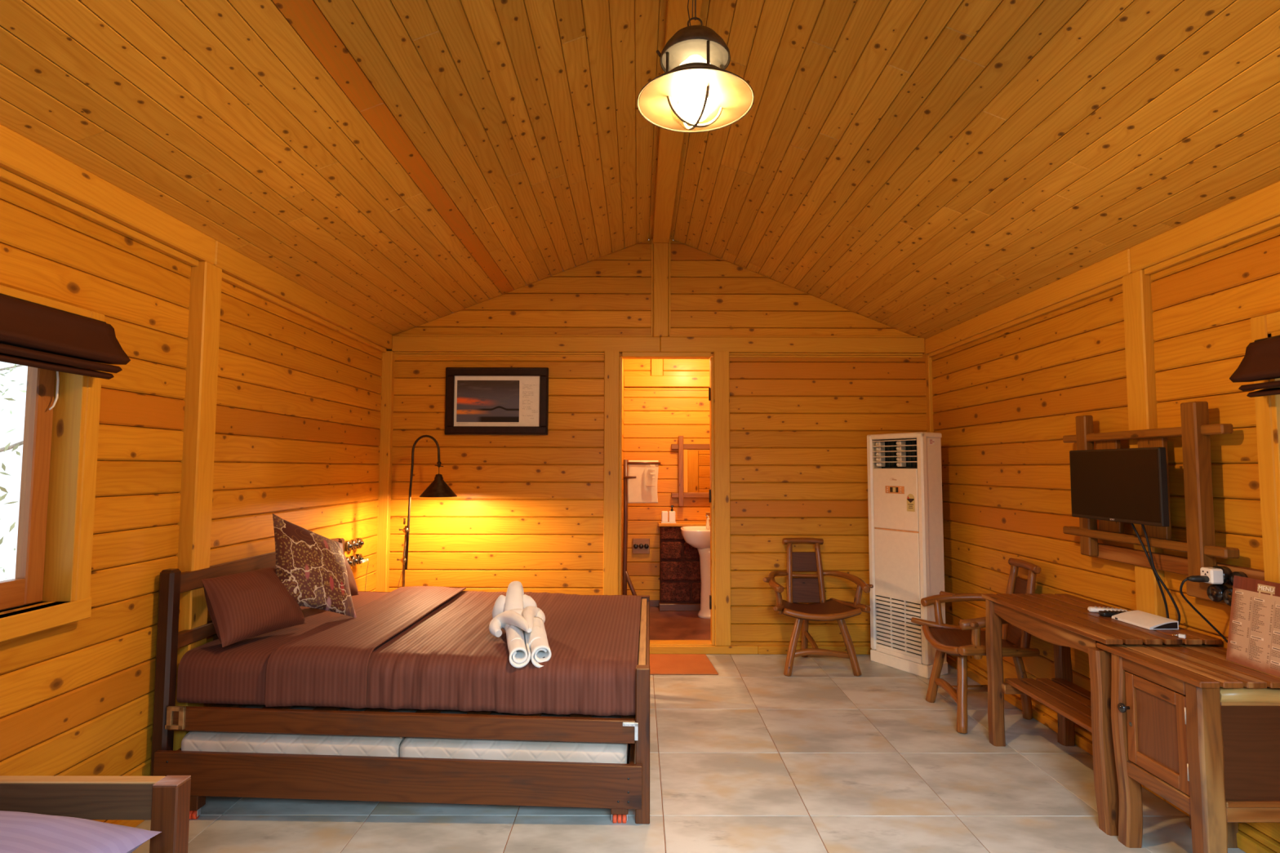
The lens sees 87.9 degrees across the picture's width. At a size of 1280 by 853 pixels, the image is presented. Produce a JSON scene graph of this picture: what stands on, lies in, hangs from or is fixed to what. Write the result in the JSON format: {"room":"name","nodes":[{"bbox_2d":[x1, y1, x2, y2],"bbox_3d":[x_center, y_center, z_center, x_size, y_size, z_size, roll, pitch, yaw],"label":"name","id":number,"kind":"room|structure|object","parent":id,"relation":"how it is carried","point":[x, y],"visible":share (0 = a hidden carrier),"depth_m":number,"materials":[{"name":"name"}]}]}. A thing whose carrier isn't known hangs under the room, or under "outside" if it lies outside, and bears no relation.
{"room":"hotel room","nodes":[
{"label":"hotel room","id":0,"kind":"room"},
{"bbox_2d":[0,179,382,823],"bbox_3d":[-2.026,0.262,2.383,0.050,2.600,5.800,0,-4,0],"label":"wall","id":1,"kind":"structure","parent":0,"point":[297,438],"depth_m":2.71,"materials":[{"name":"brown wood"}]},
{"bbox_2d":[0,284,104,642],"bbox_3d":[-2.025,0.088,1.630,0.169,1.087,1.516,0,-4,0],"label":"window","id":2,"kind":"structure","parent":1,"relation":"in","point":[56,511],"depth_m":2.28,"materials":[{"name":"brown wood"}]},
{"bbox_2d":[0,293,130,379],"bbox_3d":[-1.872,-0.313,1.610,0.138,0.208,1.509,0,-4,0],"label":"blind","id":3,"kind":"object","parent":2,"relation":"attached to","point":[33,335],"visible":1,"depth_m":2.10,"materials":[{"name":"brown fabric"}]},
{"bbox_2d":[112,820,144,827],"bbox_3d":[-1.998,1.525,2.248,0.032,0.062,5.688,0,-4,0],"label":"baseboard","id":4,"kind":"structure","parent":1,"relation":"attached to","point":[134,824],"depth_m":2.58,"materials":[{"name":"brown wood"}]},
{"bbox_2d":[0,123,393,352],"bbox_3d":[-1.978,-0.823,2.395,0.082,0.147,5.688,0,-4,0],"label":"beam","id":5,"kind":"structure","parent":1,"relation":"attached to","point":[26,165],"depth_m":2.64,"materials":[{"name":"brown wood"}]},
{"bbox_2d":[173,261,222,751],"bbox_3d":[-1.982,0.429,2.954,0.082,2.338,0.120,0,-4,0],"label":"wooden post","id":6,"kind":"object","parent":1,"relation":"attached to","point":[196,493],"depth_m":2.94,"materials":[{"name":"brown wood"}]},
{"bbox_2d":[344,537,364,551],"bbox_3d":[-1.978,0.817,4.588,0.068,0.077,0.270,0,-4,0],"label":"board","id":7,"kind":"object","parent":1,"relation":"attached to","point":[353,544],"visible":0.97,"depth_m":4.57,"materials":[{"name":"metal"}]},
{"bbox_2d":[344,540,353,551],"bbox_3d":[-1.969,0.811,4.498,0.050,0.077,0.076,0,-4,0],"label":"switch","id":8,"kind":"object","parent":7,"relation":"attached to","point":[348,544],"depth_m":4.48,"materials":[{"name":"silver metal"}]},
{"bbox_2d":[351,538,358,550],"bbox_3d":[-1.969,0.817,4.588,0.050,0.077,0.076,0,-4,0],"label":"switch","id":9,"kind":"object","parent":7,"relation":"attached to","point":[354,542],"depth_m":4.58,"materials":[{"name":"silver metal"}]},
{"bbox_2d":[355,537,364,548],"bbox_3d":[-1.970,0.822,4.678,0.050,0.077,0.076,0,-4,0],"label":"switch","id":10,"kind":"object","parent":7,"relation":"attached to","point":[360,541],"depth_m":4.66,"materials":[{"name":"silver metal"}]},
{"bbox_2d":[346,553,363,566],"bbox_3d":[-1.979,0.928,4.581,0.068,0.077,0.270,0,-4,0],"label":"board","id":11,"kind":"object","parent":1,"relation":"attached to","point":[353,560],"visible":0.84,"depth_m":4.57,"materials":[{"name":"metal"}]},
{"bbox_2d":[346,556,352,566],"bbox_3d":[-1.969,0.922,4.491,0.050,0.077,0.076,0,-4,0],"label":"switch","id":12,"kind":"object","parent":11,"relation":"attached to","point":[349,559],"depth_m":4.49,"materials":[{"name":"silver metal"}]},
{"bbox_2d":[350,555,358,566],"bbox_3d":[-1.970,0.928,4.581,0.050,0.077,0.076,0,-4,0],"label":"switch","id":13,"kind":"object","parent":11,"relation":"attached to","point":[354,558],"depth_m":4.57,"materials":[{"name":"silver metal"}]},
{"bbox_2d":[355,553,363,564],"bbox_3d":[-1.970,0.933,4.671,0.050,0.077,0.076,0,-4,0],"label":"switch","id":14,"kind":"object","parent":11,"relation":"attached to","point":[359,556],"depth_m":4.66,"materials":[{"name":"silver metal"}]},
{"bbox_2d":[360,558,368,591],"bbox_3d":[-1.942,1.275,4.675,0.035,0.682,0.172,1,-4,-10],"label":"plug","id":15,"kind":"object","parent":11,"relation":"attached to","point":[366,559],"visible":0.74,"depth_m":4.69,"materials":[{"name":"white plastic"}]},
{"bbox_2d":[621,358,624,595],"bbox_3d":[-0.188,0.287,5.945,0.055,3.000,1.357,0,-4,0],"label":"wall","id":16,"kind":"structure","parent":0,"point":[623,360],"depth_m":6.17,"materials":[{"name":"brown wood"}]},
{"bbox_2d":[0,0,1279,339],"bbox_3d":[0.154,-1.278,2.429,4.481,0.935,5.808,0,-4,0],"label":"ceiling","id":17,"kind":"structure","parent":0,"point":[919,168],"depth_m":2.69,"materials":[{"name":"brown wood"}]},
{"bbox_2d":[652,0,702,243],"bbox_3d":[0.173,-1.681,2.456,0.131,0.102,5.693,0,-4,0],"label":"trim","id":18,"kind":"structure","parent":17,"relation":"attached to","point":[670,143],"depth_m":3.83,"materials":[{"name":"brown wood"}]},
{"bbox_2d":[636,0,754,133],"bbox_3d":[0.172,-1.292,2.085,0.363,0.722,0.363,0,-4,0],"label":"pendant lamp","id":19,"kind":"object","parent":17,"relation":"hanging from","point":[695,92],"visible":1,"depth_m":2.03,"materials":[{"name":"glass"}]},
{"bbox_2d":[386,239,927,645],"bbox_3d":[0.133,0.104,5.217,4.382,3.277,0.050,0,-4,0],"label":"wall","id":20,"kind":"structure","parent":0,"point":[526,509],"depth_m":5.19,"materials":[{"name":"brown wood"}]},
{"bbox_2d":[374,351,395,591],"bbox_3d":[-1.982,0.571,5.137,0.094,2.325,0.070,0,-4,0],"label":"trim","id":21,"kind":"structure","parent":20,"relation":"attached to","point":[384,482],"depth_m":5.12,"materials":[{"name":"brown wood"}]},
{"bbox_2d":[444,367,548,435],"bbox_3d":[-1.117,-0.198,5.187,0.800,0.528,0.038,0,-4,0],"label":"picture frame","id":22,"kind":"object","parent":20,"relation":"attached to","point":[479,401],"visible":1,"depth_m":5.19,"materials":[{"name":"brown wood"}]},
{"bbox_2d":[456,380,519,422],"bbox_3d":[-1.188,-0.198,5.190,0.487,0.328,0.001,0,-4,0],"label":"print","id":23,"kind":"object","parent":22,"relation":"attached to","point":[477,401],"depth_m":5.19},
{"bbox_2d":[391,333,924,357],"bbox_3d":[0.141,-0.634,5.233,4.194,0.172,0.060,0,-4,0],"label":"trim","id":24,"kind":"structure","parent":20,"relation":"attached to","point":[404,344],"depth_m":5.21,"materials":[{"name":"brown wood"}]},
{"bbox_2d":[651,238,671,337],"bbox_3d":[0.165,-1.100,5.257,0.154,0.794,0.050,0,-4,0],"label":"trim","id":25,"kind":"structure","parent":20,"relation":"attached to","point":[660,251],"depth_m":5.23,"materials":[{"name":"brown wood"}]},
{"bbox_2d":[603,351,758,654],"bbox_3d":[0.306,0.575,5.208,1.200,2.338,0.160,0,-4,0],"label":"door frame","id":26,"kind":"structure","parent":20,"relation":"in","point":[720,643],"depth_m":5.14,"materials":[{"name":"brown wood"}]},
{"bbox_2d":[757,644,871,654],"bbox_3d":[0.110,1.707,5.087,4.244,0.062,0.060,0,-4,0],"label":"baseboard","id":27,"kind":"structure","parent":20,"relation":"attached to","point":[762,649],"depth_m":5.06,"materials":[{"name":"brown wood"}]},
{"bbox_2d":[622,356,711,599],"bbox_3d":[0.633,0.332,6.624,1.700,3.000,0.060,0,-4,0],"label":"wall","id":28,"kind":"structure","parent":0,"point":[654,420],"depth_m":6.61,"materials":[{"name":"brown wood"}]},
{"bbox_2d":[632,537,649,554],"bbox_3d":[0.011,1.175,6.518,0.170,0.150,0.042,0,-4,0],"label":"board","id":29,"kind":"object","parent":28,"relation":"attached to","point":[640,545],"visible":1,"depth_m":6.52,"materials":[{"name":"brown wood"}]},
{"bbox_2d":[649,600,659,606],"bbox_3d":[0.017,1.730,6.496,0.365,0.060,0.018,0,-4,0],"label":"baseboard","id":30,"kind":"structure","parent":28,"relation":"attached to","point":[652,602],"depth_m":6.49,"materials":[{"name":"brown wood"}]},
{"bbox_2d":[623,359,709,390],"bbox_3d":[0.638,-0.741,6.655,1.595,0.755,0.050,0,-4,0],"label":"trim","id":31,"kind":"structure","parent":28,"relation":"attached to","point":[656,379],"depth_m":6.61,"materials":[{"name":"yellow wood"}]},
{"bbox_2d":[671,435,710,506],"bbox_3d":[0.736,0.440,6.547,0.855,0.695,0.070,0,-4,0],"label":"bathroom mirror","id":32,"kind":"object","parent":28,"relation":"attached to","point":[694,460],"visible":0.53,"depth_m":6.55,"materials":[{"name":"brown wood"}]},
{"bbox_2d":[687,450,710,493],"bbox_3d":[0.756,0.447,6.557,0.573,0.413,0.006,0,-4,0],"label":"mirror glass","id":33,"kind":"object","parent":32,"relation":"on","point":[698,461],"depth_m":6.55,"materials":[{"name":"silver mirror"}]},
{"bbox_2d":[658,526,701,611],"bbox_3d":[0.807,1.356,6.417,1.247,0.800,0.224,0,-4,0],"label":"cabinet","id":34,"kind":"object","parent":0,"point":[680,582],"depth_m":6.34,"materials":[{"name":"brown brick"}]},
{"bbox_2d":[657,522,710,526],"bbox_3d":[0.804,0.952,6.449,1.255,0.028,0.208,0,-4,0],"label":"trim","id":35,"kind":"structure","parent":34,"relation":"on","point":[660,524],"depth_m":6.34,"materials":[{"name":"brown wood"}]},
{"bbox_2d":[661,505,675,523],"bbox_3d":[0.276,0.848,6.420,0.147,0.172,0.070,0,-4,0],"label":"soap dispenser","id":36,"kind":"object","parent":35,"relation":"on","point":[664,513],"visible":1,"depth_m":6.39,"materials":[{"name":"white plastic"}]},
{"bbox_2d":[668,511,675,522],"bbox_3d":[0.310,0.872,6.419,0.062,0.105,0.056,0,-4,0],"label":"bottle","id":37,"kind":"object","parent":35,"relation":"on","point":[671,513],"depth_m":6.39,"materials":[{"name":"white plastic"}]},
{"bbox_2d":[649,606,711,640],"bbox_3d":[0.631,1.765,5.865,1.700,0.085,1.337,0,-4,0],"label":"floor","id":38,"kind":"structure","parent":0,"point":[664,625],"depth_m":5.70,"materials":[{"name":"brown tile"}]},
{"bbox_2d":[622,459,660,595],"bbox_3d":[0.018,1.011,5.917,0.343,1.427,0.101,1,-4,-16],"label":"towel rack","id":39,"kind":"object","parent":38,"relation":"on","point":[626,579],"visible":0.77,"depth_m":5.90,"materials":[{"name":"brown wood"}]},
{"bbox_2d":[627,460,658,502],"bbox_3d":[0.025,0.498,5.987,0.285,0.382,0.098,0,-4,0],"label":"towel","id":40,"kind":"object","parent":39,"relation":"hanging from","point":[643,488],"visible":0.99,"depth_m":5.96,"materials":[{"name":"white fabric"}]},
{"bbox_2d":[680,511,710,618],"bbox_3d":[0.642,1.269,6.105,0.530,0.935,0.410,0,-4,0],"label":"washbasin","id":41,"kind":"object","parent":38,"relation":"on","point":[698,537],"visible":0.62,"depth_m":6.01,"materials":[{"name":"white ceramic"}]},
{"bbox_2d":[705,511,710,528],"bbox_3d":[0.642,0.888,6.257,0.040,0.155,0.100,0,-4,0],"label":"tap","id":42,"kind":"object","parent":41,"relation":"on","point":[707,513],"depth_m":6.28,"materials":[{"name":"silver metal"}]},
{"bbox_2d":[131,653,1245,852],"bbox_3d":[0.136,1.581,2.251,4.402,0.040,5.888,0,-4,0],"label":"floor","id":43,"kind":"structure","parent":0,"point":[750,757],"depth_m":2.87,"materials":[{"name":"tile"}]},
{"bbox_2d":[0,775,191,852],"bbox_3d":[-1.581,1.155,0.699,0.813,0.610,2.056,0,-4,0],"label":"bed","id":44,"kind":"object","parent":43,"relation":"on","point":[164,801],"visible":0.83,"depth_m":1.71,"materials":[{"name":"brown wood"}]},
{"bbox_3d":[-1.602,1.032,0.686,0.675,0.120,1.865,0,-4,0],"label":"mattress","id":45,"kind":"object","parent":44,"relation":"on","visible":0},
{"bbox_2d":[0,810,161,852],"bbox_3d":[-1.513,0.959,1.364,0.705,0.186,0.550,0,-4,0],"label":"pillow","id":46,"kind":"object","parent":45,"relation":"on","point":[20,832],"visible":1,"depth_m":1.50,"materials":[{"name":"fabric"}]},
{"bbox_2d":[153,742,642,823],"bbox_3d":[-0.970,1.489,3.358,1.955,0.277,1.477,0,-4,0],"label":"bed","id":47,"kind":"object","parent":43,"relation":"on","point":[616,787],"visible":0.45,"depth_m":2.64,"materials":[{"name":"brown wood"}]},
{"bbox_2d":[181,704,417,757],"bbox_3d":[-1.427,1.373,3.377,0.919,0.157,1.373,0,-4,0],"label":"mattress","id":48,"kind":"object","parent":47,"relation":"on","point":[202,741],"visible":0.14,"depth_m":2.71,"materials":[{"name":"white fabric"}]},
{"bbox_2d":[400,710,628,764],"bbox_3d":[-0.509,1.393,3.364,0.949,0.155,1.374,0,-4,0],"label":"mattress","id":49,"kind":"object","parent":47,"relation":"on","point":[411,747],"visible":0.14,"depth_m":2.69,"materials":[{"name":"white fabric"}]},
{"bbox_2d":[150,537,649,824],"bbox_3d":[-0.962,1.137,3.464,2.049,0.992,1.596,0,-4,0],"label":"double bed","id":50,"kind":"object","parent":43,"relation":"on","point":[167,717],"visible":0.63,"depth_m":2.69,"materials":[{"name":"brown wood"}]},
{"bbox_2d":[176,591,639,715],"bbox_3d":[-0.958,1.112,3.448,1.916,0.243,1.466,0,-4,0],"label":"mattress","id":51,"kind":"object","parent":50,"relation":"on","point":[210,673],"visible":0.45,"depth_m":2.75,"materials":[{"name":"brown fabric"}]},
{"bbox_2d":[201,565,306,647],"bbox_3d":[-1.773,0.806,3.043,0.279,0.276,0.494,-1,-4,15],"label":"pillow","id":52,"kind":"object","parent":51,"relation":"on","point":[242,606],"visible":0.99,"depth_m":2.92,"materials":[{"name":"brown fabric"}]},
{"bbox_2d":[343,553,359,595],"bbox_3d":[-1.752,0.834,3.728,0.168,0.303,0.458,-1,-4,12],"label":"pillow","id":53,"kind":"object","parent":51,"relation":"on","point":[353,586],"visible":0.12,"depth_m":3.84,"materials":[{"name":"brown fabric"}]},
{"bbox_2d":[264,586,466,708],"bbox_3d":[-1.315,1.085,3.452,0.442,0.244,1.488,0,-4,0],"label":"sheet","id":54,"kind":"object","parent":51,"relation":"on","point":[326,664],"visible":0.99,"depth_m":2.76,"materials":[{"name":"brown fabric"}]},
{"bbox_2d":[272,513,356,617],"bbox_3d":[-1.633,0.697,3.318,0.369,0.530,0.259,3,-5,-39],"label":"cushion","id":55,"kind":"object","parent":54,"relation":"on","point":[311,566],"visible":0.96,"depth_m":3.24,"materials":[{"name":"brown fabric"}]},
{"bbox_2d":[366,591,641,715],"bbox_3d":[-0.570,1.111,3.438,1.162,0.243,1.495,0,-4,0],"label":"bedspread","id":56,"kind":"object","parent":51,"relation":"on","point":[593,640],"visible":0.92,"depth_m":2.75,"materials":[{"name":"brown fabric"}]},
{"bbox_2d":[488,581,551,667],"bbox_3d":[-0.561,0.886,3.053,0.261,0.258,0.674,1,-4,-12],"label":"folded towels","id":57,"kind":"object","parent":56,"relation":"on","point":[517,613],"visible":1,"depth_m":2.96,"materials":[{"name":"white fabric"}]},
{"bbox_2d":[396,435,457,587],"bbox_3d":[-1.539,0.882,4.672,0.484,1.648,0.266,0,-4,0],"label":"floor lamp","id":58,"kind":"object","parent":43,"relation":"on","point":[438,487],"visible":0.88,"depth_m":4.67,"materials":[{"name":"black metal"}]},
{"bbox_2d":[649,653,718,675],"bbox_3d":[0.191,1.714,4.793,0.695,0.010,0.480,0,-4,0],"label":"doormat","id":59,"kind":"object","parent":43,"relation":"on","point":[660,664],"visible":0.58,"depth_m":4.75,"materials":[{"name":"orange fabric"}]},
{"bbox_2d":[763,537,873,676],"bbox_3d":[1.246,1.279,4.778,0.749,0.894,0.566,0,-4,-1],"label":"armchair","id":60,"kind":"object","parent":43,"relation":"on","point":[806,601],"visible":1,"depth_m":4.80,"materials":[{"name":"brown wood"}]},
{"bbox_2d":[866,431,947,678],"bbox_3d":[1.919,0.888,4.797,0.229,1.670,0.486,2,-4,-30],"label":"air conditioner","id":61,"kind":"object","parent":43,"relation":"on","point":[905,504],"visible":0.99,"depth_m":4.69,"materials":[{"name":"beige plastic"}]},
{"bbox_2d":[875,591,922,664],"bbox_3d":[1.845,1.419,4.722,0.229,0.429,0.354,0,-4,0],"label":"grille","id":62,"kind":"object","parent":61,"relation":"attached to","point":[897,638],"depth_m":4.70,"materials":[{"name":"beige plastic"}]},
{"bbox_2d":[880,438,917,468],"bbox_3d":[1.924,0.199,4.845,0.232,0.214,0.350,0,-4,0],"label":"outlet","id":63,"kind":"object","parent":61,"relation":"attached to","point":[898,453],"depth_m":4.79,"materials":[{"name":"white plastic"}]},
{"bbox_2d":[906,498,914,508],"bbox_3d":[1.894,0.538,4.646,0.002,0.068,0.056,2,-4,-30],"label":"print","id":64,"kind":"object","parent":61,"relation":"attached to","point":[910,502],"depth_m":4.65,"materials":[{"name":"brown paper"}]},
{"bbox_2d":[911,558,1041,733],"bbox_3d":[1.956,1.221,3.820,0.566,0.894,0.749,0,-4,5],"label":"armchair","id":65,"kind":"object","parent":43,"relation":"on","point":[968,638],"visible":0.8,"depth_m":3.79,"materials":[{"name":"brown wood"}]},
{"bbox_2d":[981,593,1222,835],"bbox_3d":[2.036,1.237,3.037,0.468,0.755,0.945,0,-4,0],"label":"desk","id":66,"kind":"object","parent":43,"relation":"on","point":[1064,621],"visible":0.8,"depth_m":3.00,"materials":[{"name":"brown wood"}]},
{"bbox_2d":[1087,606,1127,613],"bbox_3d":[2.155,0.848,3.059,0.155,0.024,0.045,-2,-4,30],"label":"remote control","id":67,"kind":"object","parent":66,"relation":"on","point":[1091,609],"visible":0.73,"depth_m":3.06,"materials":[{"name":"white plastic"}]},
{"bbox_2d":[1098,609,1129,617],"bbox_3d":[2.151,0.844,2.989,0.150,0.024,0.045,0,-4,8],"label":"remote control","id":68,"kind":"object","parent":66,"relation":"on","point":[1104,613],"visible":0.69,"depth_m":2.98,"materials":[{"name":"black plastic"}]},
{"bbox_2d":[1111,610,1178,630],"bbox_3d":[2.166,0.828,2.844,0.142,0.034,0.212,0,-4,-2],"label":"box","id":69,"kind":"object","parent":66,"relation":"on","point":[1138,618],"visible":1,"depth_m":2.81,"materials":[{"name":"white plastic"}]},
{"bbox_2d":[1153,622,1177,628],"bbox_3d":[2.167,0.822,2.740,0.104,0.026,0.002,0,-4,-2],"label":"vent","id":70,"kind":"object","parent":69,"relation":"attached to","point":[1160,624],"depth_m":2.74,"materials":[{"name":"black plastic"}]},
{"bbox_2d":[1171,633,1186,638],"bbox_3d":[2.128,0.826,2.621,0.016,0.014,0.042,3,-5,-40],"label":"plug","id":71,"kind":"object","parent":66,"relation":"on","point":[1180,636],"visible":1,"depth_m":2.61,"materials":[{"name":"white plastic"}]},
{"bbox_2d":[1096,642,1279,852],"bbox_3d":[2.041,1.211,2.387,0.468,0.726,0.495,0,-4,0],"label":"base cabinet","id":72,"kind":"object","parent":43,"relation":"on","point":[1193,726],"visible":0.97,"depth_m":2.22,"materials":[{"name":"brown wood"}]},
{"bbox_2d":[1226,575,1279,676],"bbox_3d":[2.186,0.692,2.311,0.102,0.301,0.256,0,-4,0],"label":"menu card","id":73,"kind":"object","parent":72,"relation":"on","point":[1254,630],"visible":1,"depth_m":2.33,"materials":[{"name":"paper"}]},
{"bbox_2d":[931,225,1279,843],"bbox_3d":[2.305,0.273,2.394,0.050,2.600,5.800,0,-4,0],"label":"wall","id":74,"kind":"structure","parent":0,"point":[1005,402],"depth_m":3.44,"materials":[{"name":"brown wood"}]},
{"bbox_2d":[924,353,935,432],"bbox_3d":[2.271,0.582,5.148,0.045,2.325,0.070,0,-4,0],"label":"trim","id":75,"kind":"structure","parent":74,"relation":"attached to","point":[928,362],"depth_m":5.18,"materials":[{"name":"brown wood"}]},
{"bbox_2d":[924,180,1279,356],"bbox_3d":[2.274,-0.788,2.404,0.058,0.148,5.688,0,-4,0],"label":"beam","id":76,"kind":"structure","parent":74,"relation":"attached to","point":[1256,212],"depth_m":2.99,"materials":[{"name":"brown wood"}]},
{"bbox_2d":[946,653,1279,852],"bbox_3d":[2.264,1.525,2.260,0.046,0.085,5.688,0,-4,0],"label":"baseboard","id":77,"kind":"structure","parent":74,"relation":"attached to","point":[1249,840],"depth_m":3.40,"materials":[{"name":"brown wood"}]},
{"bbox_2d":[1122,269,1166,801],"bbox_3d":[2.270,0.452,2.963,0.058,2.314,0.120,0,-4,0],"label":"trim","id":78,"kind":"structure","parent":74,"relation":"attached to","point":[1142,402],"depth_m":2.97,"materials":[{"name":"brown wood"}]},
{"bbox_2d":[1062,401,1239,576],"bbox_3d":[2.203,0.274,2.958,0.072,0.699,0.953,0,-4,0],"label":"wooden frame","id":79,"kind":"structure","parent":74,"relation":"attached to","point":[1195,430],"depth_m":2.63,"materials":[{"name":"brown wood"}]},
{"bbox_2d":[1069,447,1168,527],"bbox_3d":[2.154,0.260,2.948,0.128,0.320,0.562,0,-4,0],"label":"television","id":80,"kind":"object","parent":79,"relation":"attached to","point":[1124,485],"visible":1,"depth_m":2.88,"materials":[{"name":"black plastic"}]},
{"bbox_2d":[1130,523,1168,618],"bbox_3d":[2.174,0.603,2.849,0.138,0.456,0.036,-3,-5,43],"label":"cable","id":81,"kind":"object","parent":80,"relation":"hanging from","point":[1131,524],"visible":0.75,"depth_m":2.82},
{"bbox_2d":[1141,524,1180,625],"bbox_3d":[2.187,0.605,2.795,0.126,0.445,0.025,-2,-4,32],"label":"cable","id":82,"kind":"object","parent":80,"relation":"hanging from","point":[1142,526],"visible":0.89,"depth_m":2.80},
{"bbox_2d":[1088,542,1264,606],"bbox_3d":[2.221,0.620,2.818,0.064,0.150,0.970,0,-4,0],"label":"board","id":83,"kind":"object","parent":74,"relation":"attached to","point":[1221,593],"visible":0.62,"depth_m":2.70,"materials":[{"name":"brown wood"}]},
{"bbox_2d":[1186,567,1223,584],"bbox_3d":[2.133,0.565,2.515,0.115,0.056,0.056,0,-4,0],"label":"plug adapter","id":84,"kind":"object","parent":83,"relation":"attached to","point":[1212,575],"visible":1,"depth_m":2.50,"materials":[{"name":"white plastic"}]},
{"bbox_2d":[1179,577,1227,643],"bbox_3d":[2.153,0.711,2.529,0.184,0.270,0.052,0,-4,0],"label":"cable","id":85,"kind":"object","parent":84,"relation":"hanging from","point":[1186,579],"visible":0.92,"depth_m":2.54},
{"bbox_2d":[1206,584,1228,602],"bbox_3d":[2.209,0.638,2.537,0.038,0.068,0.068,0,-4,0],"label":"socket","id":86,"kind":"object","parent":83,"relation":"attached to","point":[1215,593],"depth_m":2.52,"materials":[{"name":"black plastic"}]},
{"bbox_2d":[1213,565,1231,584],"bbox_3d":[2.209,0.566,2.527,0.038,0.068,0.068,0,-4,0],"label":"socket","id":87,"kind":"object","parent":83,"relation":"attached to","point":[1227,570],"depth_m":2.50,"materials":[{"name":"white plastic"}]},
{"bbox_2d":[1222,588,1232,606],"bbox_3d":[2.209,0.636,2.467,0.038,0.068,0.068,0,-4,0],"label":"socket","id":88,"kind":"object","parent":83,"relation":"attached to","point":[1227,593],"depth_m":2.47,"materials":[{"name":"black plastic"}]},
{"bbox_2d":[1228,571,1248,586],"bbox_3d":[2.209,0.568,2.459,0.038,0.060,0.060,0,-4,0],"label":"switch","id":89,"kind":"object","parent":83,"relation":"attached to","point":[1231,574],"depth_m":2.46,"materials":[{"name":"black plastic"}]},
{"bbox_2d":[1250,311,1279,583],"bbox_3d":[2.308,0.100,1.641,0.169,1.087,1.516,0,-4,0],"label":"window","id":90,"kind":"structure","parent":74,"relation":"in","point":[1267,407],"depth_m":2.35,"materials":[{"name":"brown wood"}]},
{"bbox_2d":[1229,334,1279,397],"bbox_3d":[2.158,-0.248,1.612,0.138,0.209,1.499,0,-4,0],"label":"blind","id":91,"kind":"object","parent":90,"relation":"attached to","point":[1260,361],"visible":1,"depth_m":2.28,"materials":[{"name":"brown fabric"}]},
{"label":"outside","id":92,"kind":"structure","parent":0,"visible":0},
{"bbox_3d":[-0.014,4.572,0.718,28.000,0.200,26.000,0,-4,0],"label":"ground","id":93,"kind":"structure","parent":92,"visible":0},
{"bbox_2d":[0,390,26,544],"bbox_3d":[-4.188,1.143,3.847,2.927,7.017,2.528,2,-4,-28],"label":"tree","id":94,"kind":"object","parent":93,"relation":"on","point":[13,446],"visible":0.06,"depth_m":3.85,"materials":[{"name":"green plant"}]},
{"bbox_2d":[0,362,26,580],"bbox_3d":[-7.556,1.212,6.894,2.503,7.241,2.410,-3,-5,41],"label":"tree","id":95,"kind":"object","parent":93,"relation":"on","point":[15,366],"visible":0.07,"depth_m":7.27,"materials":[{"name":"green plant"}]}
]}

